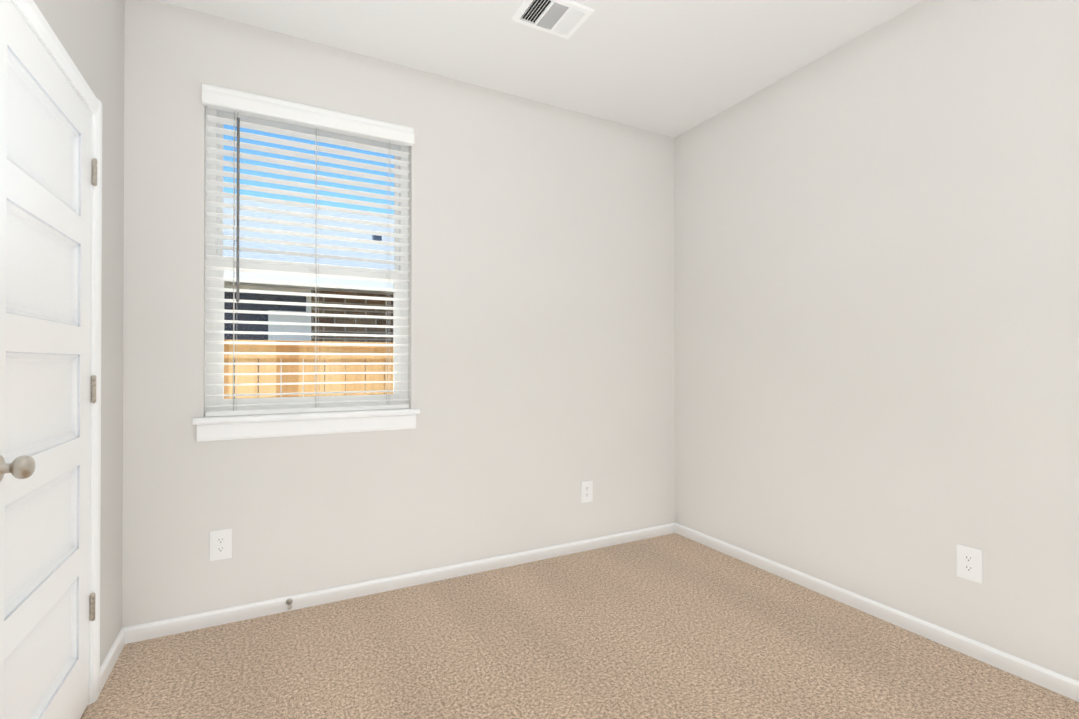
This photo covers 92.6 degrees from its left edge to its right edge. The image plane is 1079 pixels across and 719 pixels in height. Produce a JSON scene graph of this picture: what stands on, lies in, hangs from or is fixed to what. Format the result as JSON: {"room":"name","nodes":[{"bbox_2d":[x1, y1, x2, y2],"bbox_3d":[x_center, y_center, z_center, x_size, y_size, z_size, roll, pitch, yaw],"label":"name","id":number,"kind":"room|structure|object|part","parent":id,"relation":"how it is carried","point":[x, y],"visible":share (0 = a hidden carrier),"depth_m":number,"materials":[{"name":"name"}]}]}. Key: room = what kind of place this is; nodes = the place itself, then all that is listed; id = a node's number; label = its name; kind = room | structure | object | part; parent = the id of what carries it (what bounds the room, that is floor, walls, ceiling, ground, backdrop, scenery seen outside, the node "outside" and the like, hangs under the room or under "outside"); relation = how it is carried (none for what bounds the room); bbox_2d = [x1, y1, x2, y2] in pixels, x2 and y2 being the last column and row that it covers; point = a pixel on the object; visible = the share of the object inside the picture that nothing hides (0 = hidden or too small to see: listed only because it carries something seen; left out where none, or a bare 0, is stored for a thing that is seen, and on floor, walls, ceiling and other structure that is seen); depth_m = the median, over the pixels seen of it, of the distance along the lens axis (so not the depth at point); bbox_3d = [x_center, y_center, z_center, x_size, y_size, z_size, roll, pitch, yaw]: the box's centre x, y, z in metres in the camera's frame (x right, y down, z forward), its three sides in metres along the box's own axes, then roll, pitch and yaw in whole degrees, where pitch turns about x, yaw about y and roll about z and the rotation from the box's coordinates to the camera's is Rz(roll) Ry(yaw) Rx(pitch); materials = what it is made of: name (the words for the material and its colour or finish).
{"room":"empty bedroom","nodes":[
{"label":"empty bedroom","id":0,"kind":"room"},
{"bbox_2d":[33,0,124,666],"bbox_3d":[-0.939,-0.190,0.479,0.140,2.740,3.740,0,0,-28],"label":"wall","id":1,"kind":"structure","parent":0,"point":[90,34],"depth_m":1.97,"materials":[{"name":"paint"}]},
{"bbox_2d":[0,0,96,718],"bbox_3d":[-1.356,0.163,1.447,0.100,2.020,0.771,0,0,-28],"label":"door","id":2,"kind":"structure","parent":1,"relation":"in","point":[45,235],"depth_m":1.43,"materials":[{"name":"white wood"}]},
{"bbox_3d":[-1.196,0.246,1.149,0.095,0.065,0.095,0,0,-28],"label":"knob","id":3,"kind":"part","parent":2,"relation":"part of","materials":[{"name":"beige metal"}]},
{"bbox_3d":[-1.552,0.102,1.773,0.043,1.597,0.013,0,0,-28],"label":"door hinges","id":4,"kind":"part","parent":2,"relation":"part of","materials":[{"name":"silver metal"}]},
{"bbox_2d":[11,0,101,704],"bbox_3d":[-1.422,0.137,1.409,0.154,2.097,0.892,0,0,-28],"label":"door frame","id":5,"kind":"structure","parent":1,"relation":"attached to","point":[29,11],"depth_m":1.79,"materials":[{"name":"white wood"}]},
{"bbox_2d":[100,627,127,692],"bbox_3d":[-1.649,1.155,1.982,0.013,0.066,0.345,0,0,-28],"label":"baseboard","id":6,"kind":"structure","parent":1,"relation":"attached to","point":[113,654],"depth_m":1.99,"materials":[{"name":"white wood"}]},
{"bbox_2d":[122,0,674,627],"bbox_3d":[-0.436,-0.177,2.937,3.320,2.740,0.140,0,0,-28],"label":"wall","id":7,"kind":"structure","parent":0,"point":[542,312],"depth_m":2.78,"materials":[{"name":"paint"}]},
{"bbox_2d":[209,528,231,560],"bbox_3d":[-1.435,0.834,2.322,0.086,0.134,0.007,0,0,-28],"label":"electrical outlet","id":8,"kind":"object","parent":7,"relation":"attached to","point":[220,544],"visible":1,"depth_m":2.32,"materials":[{"name":"white plastic"}]},
{"bbox_2d":[193,408,419,441],"bbox_3d":[-1.094,0.312,2.522,0.995,0.103,0.115,0,0,-28],"label":"window sill","id":9,"kind":"structure","parent":7,"relation":"attached to","point":[214,428],"depth_m":2.46,"materials":[{"name":"white wood"}]},
{"bbox_2d":[205,106,409,416],"bbox_3d":[-1.121,-0.461,2.579,0.927,1.495,0.127,0,0,-28],"label":"window blind","id":10,"kind":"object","parent":7,"relation":"in","point":[217,263],"depth_m":2.53,"materials":[{"name":"white plastic"}]},
{"bbox_2d":[202,83,413,145],"bbox_3d":[-1.082,-1.180,2.507,0.939,0.090,0.036,0,0,-28],"label":"blind valance","id":11,"kind":"object","parent":7,"relation":"attached to","point":[214,96],"visible":0.89,"depth_m":2.47,"materials":[{"name":"white"}]},
{"bbox_2d":[233,111,239,410],"bbox_3d":[-1.388,-0.458,2.363,0.027,1.388,0.014,0,0,20],"label":"blind cord","id":12,"kind":"object","parent":11,"relation":"hanging from","point":[238,205],"depth_m":2.36,"materials":[{"name":"grey plastic"}]},
{"bbox_2d":[315,127,318,371],"bbox_3d":[-1.093,-0.457,2.524,0.003,1.388,0.003,0,0,-28],"label":"blind cord","id":13,"kind":"object","parent":11,"relation":"hanging from","point":[316,127],"depth_m":2.55,"materials":[{"name":"white fabric"}]},
{"bbox_2d":[386,142,390,403],"bbox_3d":[-0.784,-0.456,2.686,0.003,1.388,0.003,0,0,-28],"label":"blind cord","id":14,"kind":"object","parent":11,"relation":"hanging from","point":[390,142],"depth_m":2.72,"materials":[{"name":"white fabric"}]},
{"bbox_2d":[128,523,675,642],"bbox_3d":[-0.418,1.160,2.852,3.000,0.066,0.013,0,0,-28],"label":"baseboard","id":15,"kind":"structure","parent":7,"relation":"attached to","point":[140,632],"depth_m":2.61,"materials":[{"name":"white wood"}]},
{"bbox_2d":[286,598,291,609],"bbox_3d":[-1.168,1.145,2.408,0.028,0.027,0.074,0,0,-28],"label":"door stop","id":16,"kind":"object","parent":15,"relation":"attached to","point":[288,601],"visible":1,"depth_m":2.43,"materials":[{"name":"grey metal"}]},
{"bbox_2d":[581,480,592,502],"bbox_3d":[0.298,0.829,3.235,0.086,0.134,0.007,0,0,-28],"label":"electrical outlet","id":17,"kind":"object","parent":7,"relation":"attached to","point":[586,491],"visible":1,"depth_m":3.23,"materials":[{"name":"white plastic"}]},
{"bbox_2d":[158,0,923,137],"bbox_3d":[0.435,-1.606,1.290,3.320,0.100,3.880,0,0,-28],"label":"ceiling","id":18,"kind":"structure","parent":0,"point":[673,68],"depth_m":2.52,"materials":[{"name":"white paint"}]},
{"bbox_2d":[511,0,594,38],"bbox_3d":[0.058,-1.545,2.316,0.306,0.012,0.232,0,0,-28],"label":"ceiling vent","id":19,"kind":"object","parent":18,"relation":"in","point":[566,19],"visible":1,"depth_m":2.31,"materials":[{"name":"white metal"}]},
{"bbox_2d":[80,533,1078,718],"bbox_3d":[0.435,1.234,1.274,3.320,0.100,3.880,0,0,-28],"label":"floor","id":20,"kind":"structure","parent":0,"point":[673,626],"depth_m":2.05,"materials":[{"name":"carpet"}]},
{"bbox_2d":[675,0,1078,680],"bbox_3d":[1.875,-0.182,1.961,0.140,2.740,3.740,0,0,-28],"label":"wall","id":21,"kind":"structure","parent":0,"point":[877,314],"depth_m":2.29,"materials":[{"name":"paint"}]},
{"bbox_2d":[676,523,1078,701],"bbox_3d":[1.775,1.155,1.981,0.013,0.066,3.600,0,0,-28],"label":"baseboard","id":22,"kind":"structure","parent":21,"relation":"attached to","point":[1063,685],"depth_m":2.26,"materials":[{"name":"white wood"}]},
{"bbox_2d":[956,544,981,583],"bbox_3d":[1.729,0.821,2.075,0.007,0.134,0.086,0,0,-28],"label":"electrical outlet","id":23,"kind":"object","parent":21,"relation":"attached to","point":[969,562],"visible":1,"depth_m":2.07,"materials":[{"name":"white plastic"}]},
{"label":"outside","id":24,"kind":"structure","parent":0,"visible":0},
{"bbox_3d":[-3.745,1.732,10.237,32.000,0.100,15.840,0,0,-28],"label":"ground","id":25,"kind":"structure","parent":24,"visible":0},
{"bbox_2d":[224,340,392,398],"bbox_3d":[-0.658,0.759,4.443,14.057,1.785,0.120,0,0,-28],"label":"fence","id":26,"kind":"object","parent":25,"relation":"on","point":[294,368],"depth_m":3.86,"materials":[{"name":"brown wood"}]},
{"bbox_2d":[223,197,393,398],"bbox_3d":[-3.093,-0.553,10.084,24.000,4.470,10.040,0,0,-28],"label":"house","id":27,"kind":"structure","parent":25,"relation":"on","point":[294,308],"depth_m":5.43,"materials":[{"name":"brick"}]}
]}

